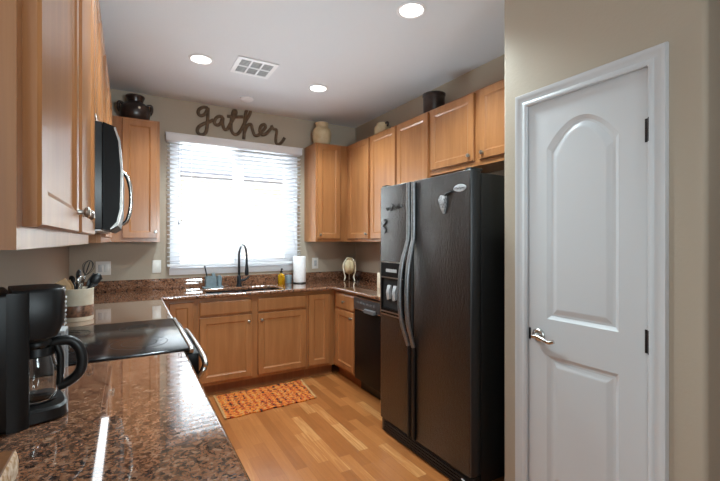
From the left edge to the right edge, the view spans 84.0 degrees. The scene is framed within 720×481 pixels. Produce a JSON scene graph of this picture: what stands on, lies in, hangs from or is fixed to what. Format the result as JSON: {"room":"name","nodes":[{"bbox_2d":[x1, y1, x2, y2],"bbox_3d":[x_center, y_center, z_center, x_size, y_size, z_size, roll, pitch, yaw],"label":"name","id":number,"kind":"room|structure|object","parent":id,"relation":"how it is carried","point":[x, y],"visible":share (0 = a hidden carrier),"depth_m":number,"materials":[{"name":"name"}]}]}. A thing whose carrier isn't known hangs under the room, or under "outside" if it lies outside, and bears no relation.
{"room":"kitchen","nodes":[
{"label":"kitchen","id":0,"kind":"room"},
{"bbox_2d":[0,246,68,289],"bbox_3d":[-1.578,-0.003,1.693,0.140,2.746,4.310,0,0,-30],"label":"wall","id":1,"kind":"structure","parent":0,"point":[48,265],"depth_m":2.20,"materials":[{"name":"beige paint"}]},
{"bbox_2d":[0,0,94,249],"bbox_3d":[-0.868,-0.519,0.973,0.362,1.065,1.128,0,0,-30],"label":"upper cabinet","id":2,"kind":"object","parent":1,"relation":"attached to","point":[47,47],"visible":1,"depth_m":0.67,"materials":[{"name":"brown wood"}]},
{"bbox_2d":[95,0,104,122],"bbox_3d":[-1.342,-0.760,1.794,0.362,0.584,0.766,0,0,-30],"label":"upper cabinet","id":3,"kind":"object","parent":1,"relation":"attached to","point":[99,38],"visible":0.12,"depth_m":1.81,"materials":[{"name":"brown wood"}]},
{"bbox_2d":[95,121,132,233],"bbox_3d":[-1.298,-0.250,1.819,0.467,0.426,0.755,0,0,-30],"label":"microwave","id":4,"kind":"object","parent":3,"relation":"attached to","point":[109,173],"visible":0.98,"depth_m":1.57,"materials":[{"name":"black glass"},{"name":"brushed steel"},{"name":"black plastic"}]},
{"bbox_2d":[89,54,111,242],"bbox_3d":[-1.869,-0.519,2.707,0.362,1.065,1.338,0,0,-30],"label":"upper cabinet","id":5,"kind":"object","parent":1,"relation":"attached to","point":[97,237],"visible":0.18,"depth_m":2.46,"materials":[{"name":"brown wood"}]},
{"bbox_2d":[69,89,354,281],"bbox_3d":[-1.331,-0.003,4.255,2.850,2.746,0.160,0,0,-30],"label":"wall","id":6,"kind":"structure","parent":0,"point":[129,260],"depth_m":3.94,"materials":[{"name":"beige paint"}]},
{"bbox_2d":[96,261,110,274],"bbox_3d":[-2.306,0.250,3.593,0.116,0.124,0.010,0,0,-30],"label":"outlet plate","id":7,"kind":"object","parent":6,"relation":"attached to","point":[102,267],"visible":0.95,"depth_m":3.59,"materials":[{"name":"white plastic"}]},
{"bbox_2d":[111,115,159,241],"bbox_3d":[-2.136,-0.519,3.484,0.685,1.065,0.365,0,0,-30],"label":"upper cabinet","id":8,"kind":"object","parent":6,"relation":"attached to","point":[139,138],"visible":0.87,"depth_m":3.46,"materials":[{"name":"brown wood"}]},
{"bbox_2d":[116,93,152,119],"bbox_3d":[-2.008,-1.171,3.575,0.244,0.236,0.244,0,0,16],"label":"pot","id":9,"kind":"object","parent":8,"relation":"on","point":[134,107],"visible":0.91,"depth_m":3.50,"materials":[{"name":"brown ceramic"}]},
{"bbox_2d":[152,260,160,272],"bbox_3d":[-1.935,0.248,3.807,0.075,0.120,0.010,0,0,-30],"label":"outlet plate","id":10,"kind":"object","parent":6,"relation":"attached to","point":[156,264],"visible":1,"depth_m":3.80,"materials":[{"name":"white plastic"}]},
{"bbox_2d":[75,270,376,292],"bbox_3d":[-0.842,0.414,3.408,2.850,0.101,1.795,0,0,-30],"label":"backsplash","id":11,"kind":"structure","parent":6,"relation":"attached to","point":[187,282],"depth_m":3.98,"materials":[{"name":"brown stone"}]},
{"bbox_2d":[169,265,292,274],"bbox_3d":[-1.285,0.302,4.220,1.325,0.065,0.086,0,0,-30],"label":"trim","id":12,"kind":"structure","parent":6,"relation":"attached to","point":[233,269],"depth_m":4.12,"materials":[{"name":"white plastic"}]},
{"bbox_2d":[171,147,294,267],"bbox_3d":[-1.323,-0.328,4.282,1.306,1.225,0.070,0,0,-30],"label":"window","id":13,"kind":"structure","parent":6,"relation":"in","point":[288,242],"depth_m":4.27,"materials":[{"name":"white plastic"}]},
{"bbox_2d":[165,132,302,266],"bbox_3d":[-1.256,-0.389,4.156,1.382,1.282,0.083,0,0,-30],"label":"window blind","id":14,"kind":"object","parent":13,"relation":"attached to","point":[170,137],"visible":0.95,"depth_m":4.10,"materials":[{"name":"white plastic"}]},
{"bbox_2d":[170,143,296,267],"bbox_3d":[-1.292,-0.332,4.228,1.306,1.217,0.075,0,0,-30],"label":"trim","id":15,"kind":"structure","parent":6,"relation":"attached to","point":[170,143],"depth_m":4.25,"materials":[{"name":"white plastic"}]},
{"bbox_2d":[196,105,285,144],"bbox_3d":[-1.228,-1.226,4.205,0.934,0.369,0.019,0,0,-30],"label":"wall sign","id":16,"kind":"object","parent":6,"relation":"attached to","point":[234,112],"visible":1,"depth_m":4.15,"materials":[{"name":"brown metal"}]},
{"bbox_2d":[312,258,317,268],"bbox_3d":[-0.518,0.263,4.625,0.078,0.125,0.010,0,0,-30],"label":"outlet plate","id":17,"kind":"object","parent":6,"relation":"attached to","point":[314,260],"visible":1,"depth_m":4.62,"materials":[{"name":"white plastic"}]},
{"bbox_2d":[304,142,346,241],"bbox_3d":[-0.254,-0.519,4.571,0.668,1.065,0.365,0,0,-30],"label":"upper cabinet","id":18,"kind":"object","parent":6,"relation":"attached to","point":[325,165],"visible":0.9,"depth_m":4.37,"materials":[{"name":"brown wood"}]},
{"bbox_2d":[312,121,330,143],"bbox_3d":[-0.429,-1.185,4.498,0.216,0.266,0.216,0,0,-30],"label":"vase","id":19,"kind":"object","parent":18,"relation":"on","point":[321,133],"visible":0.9,"depth_m":4.42,"materials":[{"name":"beige ceramic"}]},
{"bbox_2d":[99,0,504,127],"bbox_3d":[2.563,-1.426,-0.079,5.840,0.100,11.500,0,0,-30],"label":"ceiling","id":20,"kind":"structure","parent":0,"point":[372,61],"depth_m":2.87,"materials":[{"name":"white paint"}]},
{"bbox_2d":[188,54,213,64],"bbox_3d":[-1.206,-1.372,3.035,0.180,0.008,0.180,0,0,-30],"label":"recessed light","id":21,"kind":"object","parent":20,"relation":"in","point":[201,59],"visible":1,"depth_m":3.03,"materials":[{"name":"white plastic"}]},
{"bbox_2d":[240,96,252,102],"bbox_3d":[-1.097,-1.362,3.870,0.128,0.026,0.128,0,0,-30],"label":"smoke detector","id":22,"kind":"object","parent":20,"relation":"attached to","point":[247,99],"visible":1,"depth_m":3.83,"materials":[{"name":"white plastic"}]},
{"bbox_2d":[230,56,278,78],"bbox_3d":[-0.844,-1.372,3.185,0.310,0.008,0.310,0,0,-30],"label":"ceiling vent","id":23,"kind":"object","parent":20,"relation":"in","point":[243,65],"visible":1,"depth_m":3.17,"materials":[{"name":"white plastic"}]},
{"bbox_2d":[308,84,327,91],"bbox_3d":[-0.378,-1.372,3.612,0.180,0.008,0.180,0,0,-30],"label":"recessed light","id":24,"kind":"object","parent":20,"relation":"in","point":[317,87],"visible":1,"depth_m":3.61,"materials":[{"name":"white plastic"}]},
{"bbox_2d":[396,1,426,18],"bbox_3d":[0.307,-1.372,2.388,0.180,0.008,0.180,0,0,-30],"label":"recessed light","id":25,"kind":"object","parent":20,"relation":"in","point":[413,9],"visible":1,"depth_m":2.38,"materials":[{"name":"white plastic"}]},
{"bbox_2d":[207,364,504,480],"bbox_3d":[2.563,1.420,-0.079,5.840,0.100,11.500,0,0,-30],"label":"floor","id":26,"kind":"structure","parent":0,"point":[336,435],"depth_m":2.71,"materials":[{"name":"brown wood"}]},
{"bbox_2d":[68,317,207,377],"bbox_3d":[-1.169,0.912,1.889,0.748,0.915,0.764,0,0,-30],"label":"stove","id":27,"kind":"object","parent":26,"relation":"on","point":[114,341],"visible":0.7,"depth_m":1.81,"materials":[{"name":"black glass"}]},
{"bbox_2d":[68,318,188,365],"bbox_3d":[-1.206,0.467,1.867,0.664,0.018,0.760,0,0,-30],"label":"cooktop","id":28,"kind":"object","parent":27,"relation":"in","point":[114,341],"depth_m":1.85,"materials":[{"name":"black glass"}]},
{"bbox_2d":[184,328,207,377],"bbox_3d":[-1.168,0.923,1.889,0.746,0.893,0.764,0,0,-30],"label":"oven","id":29,"kind":"object","parent":27,"relation":"in","point":[193,354],"depth_m":1.74,"materials":[{"name":"metal"}]},
{"bbox_2d":[164,299,196,339],"bbox_3d":[-1.682,0.933,3.609,0.316,0.873,0.603,0,0,-30],"label":"base cabinet","id":30,"kind":"object","parent":26,"relation":"on","point":[184,311],"visible":0.16,"depth_m":3.39,"materials":[{"name":"brown wood"}]},
{"bbox_2d":[197,288,306,394],"bbox_3d":[-1.098,0.933,3.930,1.012,0.873,0.631,0,0,-30],"label":"base cabinet","id":31,"kind":"object","parent":26,"relation":"on","point":[248,341],"visible":0.92,"depth_m":3.69,"materials":[{"name":"brown wood"}]},
{"bbox_2d":[66,270,379,326],"bbox_3d":[-0.842,0.430,3.408,2.850,0.132,1.795,0,0,-30],"label":"countertop","id":32,"kind":"structure","parent":31,"relation":"on","point":[117,301],"depth_m":3.69,"materials":[{"name":"brown stone"}]},
{"bbox_2d":[66,287,93,321],"bbox_3d":[-1.657,0.372,2.346,0.164,0.186,0.164,0,0,-30],"label":"utensil crock","id":33,"kind":"object","parent":32,"relation":"on","point":[80,302],"visible":0.67,"depth_m":2.29,"materials":[{"name":"beige ceramic"}]},
{"bbox_2d":[55,278,70,289],"bbox_3d":[-1.682,0.326,2.299,0.163,0.223,0.014,0,0,-44],"label":"wooden spatula","id":34,"kind":"object","parent":33,"relation":"in","point":[64,281],"visible":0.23,"depth_m":2.29,"materials":[{"name":"brown wood"}]},
{"bbox_2d":[68,280,73,289],"bbox_3d":[-1.692,0.334,2.358,0.118,0.206,0.014,0,0,-20],"label":"wooden turner","id":35,"kind":"object","parent":33,"relation":"in","point":[69,281],"visible":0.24,"depth_m":2.35,"materials":[{"name":"brown wood"}]},
{"bbox_2d":[69,276,75,289],"bbox_3d":[-1.684,0.322,2.379,0.087,0.229,0.014,0,0,-8],"label":"spoon","id":36,"kind":"object","parent":33,"relation":"in","point":[72,278],"visible":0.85,"depth_m":2.37,"materials":[{"name":"plastic"}]},
{"bbox_2d":[69,276,74,282],"bbox_3d":[-1.710,0.231,2.376,0.035,0.048,0.012,-18,3,-10],"label":"bowl","id":37,"kind":"object","parent":36,"relation":"on","point":[72,278],"depth_m":2.37,"materials":[{"name":"black plastic"}]},
{"bbox_2d":[75,269,81,289],"bbox_3d":[-1.674,0.304,2.368,0.016,0.264,0.073,0,0,0],"label":"ladle","id":38,"kind":"object","parent":33,"relation":"in","point":[78,273],"visible":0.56,"depth_m":2.37,"materials":[{"name":"plastic"}]},
{"bbox_2d":[76,269,81,278],"bbox_3d":[-1.674,0.203,2.381,0.016,0.064,0.046,0,-11,0],"label":"bowl","id":39,"kind":"object","parent":38,"relation":"on","point":[78,273],"depth_m":2.37,"materials":[{"name":"plastic"}]},
{"bbox_2d":[77,275,83,288],"bbox_3d":[-1.634,0.320,2.336,0.014,0.232,0.045,0,0,26],"label":"spoon","id":40,"kind":"object","parent":33,"relation":"in","point":[80,280],"visible":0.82,"depth_m":2.33,"materials":[{"name":"silver metal"}]},
{"bbox_2d":[77,275,83,283],"bbox_3d":[-1.633,0.231,2.338,0.014,0.056,0.040,0,-6,26],"label":"bowl","id":41,"kind":"object","parent":40,"relation":"on","point":[80,280],"depth_m":2.33,"materials":[{"name":"metal"}]},
{"bbox_2d":[81,260,93,288],"bbox_3d":[-1.653,0.277,2.392,0.111,0.319,0.059,0,0,-12],"label":"whisk","id":42,"kind":"object","parent":33,"relation":"in","point":[83,267],"visible":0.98,"depth_m":2.38,"materials":[{"name":"metal"}]},
{"bbox_2d":[86,273,101,288],"bbox_3d":[-1.642,0.317,2.388,0.180,0.242,0.014,0,0,-43],"label":"black turner","id":43,"kind":"object","parent":33,"relation":"in","point":[88,280],"visible":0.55,"depth_m":2.40,"materials":[{"name":"plastic"}]},
{"bbox_2d":[87,273,101,288],"bbox_3d":[-1.622,0.317,2.362,0.164,0.241,0.018,0,0,-35],"label":"slotted spoon","id":44,"kind":"object","parent":33,"relation":"in","point":[96,278],"visible":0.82,"depth_m":2.38,"materials":[{"name":"black plastic"}]},
{"bbox_2d":[90,273,101,283],"bbox_3d":[-1.578,0.229,2.393,0.052,0.072,0.018,38,-21,-29],"label":"bowl","id":45,"kind":"object","parent":44,"relation":"on","point":[96,278],"depth_m":2.39,"materials":[{"name":"black plastic"}]},
{"bbox_2d":[202,275,223,288],"bbox_3d":[-1.443,0.403,3.930,0.190,0.125,0.100,0,0,-30],"label":"sink caddy","id":46,"kind":"object","parent":32,"relation":"on","point":[210,281],"visible":1,"depth_m":3.90,"materials":[{"name":"blue plastic"}]},
{"bbox_2d":[202,286,223,288],"bbox_3d":[-1.443,0.459,3.930,0.190,0.012,0.100,0,0,-30],"label":"tray","id":47,"kind":"object","parent":46,"relation":"on","point":[206,287],"depth_m":3.88,"materials":[{"name":"white plastic"}]},
{"bbox_2d":[206,288,274,292],"bbox_3d":[-1.117,0.584,3.835,0.744,0.172,0.404,0,0,-30],"label":"sink","id":48,"kind":"object","parent":32,"relation":"in","point":[268,288],"visible":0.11,"depth_m":4.00,"materials":[{"name":"black metal"}]},
{"bbox_2d":[236,244,249,286],"bbox_3d":[-1.175,0.251,3.995,0.135,0.429,0.219,0,0,-13],"label":"faucet","id":49,"kind":"object","parent":32,"relation":"on","point":[239,279],"visible":1,"depth_m":4.04,"materials":[{"name":"black metal"}]},
{"bbox_2d":[278,268,284,284],"bbox_3d":[-0.837,0.379,4.260,0.078,0.172,0.082,0,0,-30],"label":"soap bottle","id":50,"kind":"object","parent":32,"relation":"on","point":[281,277],"visible":1,"depth_m":4.23,"materials":[{"name":"yellow plastic"}]},
{"bbox_2d":[285,275,291,282],"bbox_3d":[-0.782,0.420,4.364,0.072,0.088,0.072,0,0,-30],"label":"cup","id":51,"kind":"object","parent":32,"relation":"on","point":[288,278],"visible":0.99,"depth_m":4.33,"materials":[{"name":"blue plastic"}]},
{"bbox_2d":[342,257,355,280],"bbox_3d":[-0.127,0.327,4.627,0.162,0.265,0.187,0,0,-6],"label":"ornament","id":52,"kind":"object","parent":32,"relation":"on","point":[349,265],"visible":1,"depth_m":4.56,"materials":[{"name":"beige ceramic"}]},
{"bbox_2d":[377,272,379,287],"bbox_3d":[0.234,0.390,3.911,0.100,0.150,0.100,0,0,-30],"label":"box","id":53,"kind":"object","parent":32,"relation":"on","point":[378,273],"visible":0.24,"depth_m":3.90,"materials":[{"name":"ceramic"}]},
{"bbox_2d":[213,379,316,419],"bbox_3d":[-0.800,1.361,3.480,0.837,0.015,0.520,0,0,-30],"label":"rug","id":54,"kind":"object","parent":26,"relation":"on","point":[240,403],"visible":1,"depth_m":3.44,"materials":[{"name":"orange fabric"}]},
{"bbox_2d":[305,290,333,376],"bbox_3d":[-0.536,0.933,4.271,0.298,0.873,0.603,0,0,-30],"label":"base cabinet","id":55,"kind":"object","parent":26,"relation":"on","point":[320,304],"visible":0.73,"depth_m":4.02,"materials":[{"name":"brown wood"}]},
{"bbox_2d":[334,290,360,386],"bbox_3d":[0.078,0.933,4.035,0.626,0.873,0.460,0,0,-30],"label":"base cabinet","id":56,"kind":"object","parent":26,"relation":"on","point":[344,311],"visible":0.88,"depth_m":3.88,"materials":[{"name":"brown wood"}]},
{"bbox_2d":[354,295,380,399],"bbox_3d":[0.330,0.936,3.564,0.604,0.868,0.593,0,0,-30],"label":"dishwasher","id":57,"kind":"object","parent":26,"relation":"on","point":[367,310],"visible":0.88,"depth_m":3.48,"materials":[{"name":"black plastic"}]},
{"bbox_2d":[380,167,504,480],"bbox_3d":[0.667,0.487,2.695,0.860,1.766,0.895,0,0,-30],"label":"refrigerator","id":58,"kind":"object","parent":26,"relation":"on","point":[442,276],"visible":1,"depth_m":2.30,"materials":[{"name":"black metal"}]},
{"bbox_2d":[386,204,401,210],"bbox_3d":[0.231,-0.229,2.752,0.008,0.051,0.194,0,0,-30],"label":"magnet","id":59,"kind":"object","parent":58,"relation":"attached to","point":[397,206],"visible":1,"depth_m":2.74,"materials":[{"name":"black plastic"}]},
{"bbox_2d":[438,191,452,213],"bbox_3d":[0.489,-0.218,2.291,0.022,0.126,0.100,0,0,-30],"label":"clip","id":60,"kind":"object","parent":58,"relation":"attached to","point":[442,199],"visible":1,"depth_m":2.30,"materials":[{"name":"silver metal"}]},
{"bbox_3d":[-0.611,0.933,0.822,0.656,0.873,1.635,0,0,-30],"label":"base cabinet","id":61,"kind":"object","parent":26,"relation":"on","visible":0},
{"bbox_2d":[0,351,250,480],"bbox_3d":[-0.608,0.430,0.812,0.658,0.132,1.654,0,0,-30],"label":"countertop","id":62,"kind":"structure","parent":61,"relation":"on","point":[145,418],"depth_m":0.97,"materials":[{"name":"brown stone"}]},
{"bbox_2d":[0,450,18,480],"bbox_3d":[-0.715,0.442,0.616,0.243,0.044,0.312,0,0,-30],"label":"wooden board","id":63,"kind":"object","parent":62,"relation":"on","point":[9,462],"visible":1,"depth_m":0.76,"materials":[{"name":"brown wood"}]},
{"bbox_2d":[0,284,87,434],"bbox_3d":[-0.899,0.295,1.045,0.307,0.340,0.200,0,0,-44],"label":"coffee maker","id":64,"kind":"object","parent":62,"relation":"on","point":[32,381],"visible":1,"depth_m":1.01,"materials":[{"name":"black plastic"}]},
{"bbox_2d":[52,326,67,372],"bbox_3d":[-1.100,0.390,1.415,0.100,0.150,0.090,0,0,-30],"label":"caddy","id":65,"kind":"object","parent":62,"relation":"on","point":[64,329],"visible":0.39,"depth_m":1.44,"materials":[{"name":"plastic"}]},
{"bbox_2d":[355,54,504,272],"bbox_3d":[0.672,-0.003,3.777,0.140,2.746,2.950,0,0,-30],"label":"wall","id":66,"kind":"structure","parent":0,"point":[367,254],"depth_m":3.87,"materials":[{"name":"beige paint"}]},
{"bbox_2d":[347,136,370,241],"bbox_3d":[0.085,-0.519,4.313,0.336,1.065,0.516,0,0,-30],"label":"upper cabinet","id":67,"kind":"object","parent":66,"relation":"attached to","point":[358,153],"visible":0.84,"depth_m":4.22,"materials":[{"name":"brown wood"}]},
{"bbox_2d":[370,110,434,241],"bbox_3d":[0.445,-0.519,3.689,0.336,1.065,0.921,0,0,-30],"label":"upper cabinet","id":68,"kind":"object","parent":66,"relation":"attached to","point":[400,153],"visible":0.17,"depth_m":3.64,"materials":[{"name":"brown wood"}]},
{"bbox_2d":[374,121,390,134],"bbox_3d":[0.232,-1.130,4.118,0.184,0.156,0.184,0,0,7],"label":"jar","id":69,"kind":"object","parent":68,"relation":"on","point":[381,126],"visible":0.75,"depth_m":4.04,"materials":[{"name":"beige ceramic"}]},
{"bbox_2d":[422,90,445,112],"bbox_3d":[0.634,-1.153,3.432,0.196,0.201,0.196,0,0,-30],"label":"pot","id":70,"kind":"object","parent":68,"relation":"on","point":[432,100],"visible":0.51,"depth_m":3.35,"materials":[{"name":"brown ceramic"}]},
{"bbox_2d":[431,79,504,175],"bbox_3d":[0.916,-0.787,2.873,0.336,0.530,0.960,0,0,-30],"label":"upper cabinet","id":71,"kind":"object","parent":66,"relation":"attached to","point":[468,130],"visible":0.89,"depth_m":2.83,"materials":[{"name":"brown wood"}]},
{"bbox_2d":[505,0,719,480],"bbox_3d":[2.394,-0.003,2.558,3.294,2.746,0.859,0,0,-30],"label":"wall","id":72,"kind":"structure","parent":0,"point":[548,42],"depth_m":1.44,"materials":[{"name":"beige paint"}]},
{"bbox_2d":[528,67,648,480],"bbox_3d":[0.958,0.347,1.735,0.096,2.022,0.554,0,0,-30],"label":"door","id":73,"kind":"structure","parent":72,"relation":"in","point":[588,333],"depth_m":1.72,"materials":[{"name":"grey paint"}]},
{"bbox_2d":[515,41,668,480],"bbox_3d":[1.002,0.323,1.768,0.132,2.094,0.660,0,0,-30],"label":"trim","id":74,"kind":"structure","parent":72,"relation":"attached to","point":[656,58],"depth_m":1.50,"materials":[{"name":"grey paint"}]},
{"bbox_3d":[-0.661,0.296,4.376,0.144,0.338,0.144,0,0,-30],"label":"paper towel holder","id":75,"kind":"object","parent":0,"visible":0},
{"bbox_2d":[293,256,305,281],"bbox_3d":[-0.661,0.312,4.375,0.136,0.280,0.136,0,0,-30],"label":"paper towel roll","id":76,"kind":"object","parent":75,"relation":"on","point":[299,262],"visible":0.98,"depth_m":4.32,"materials":[{"name":"white paper"}]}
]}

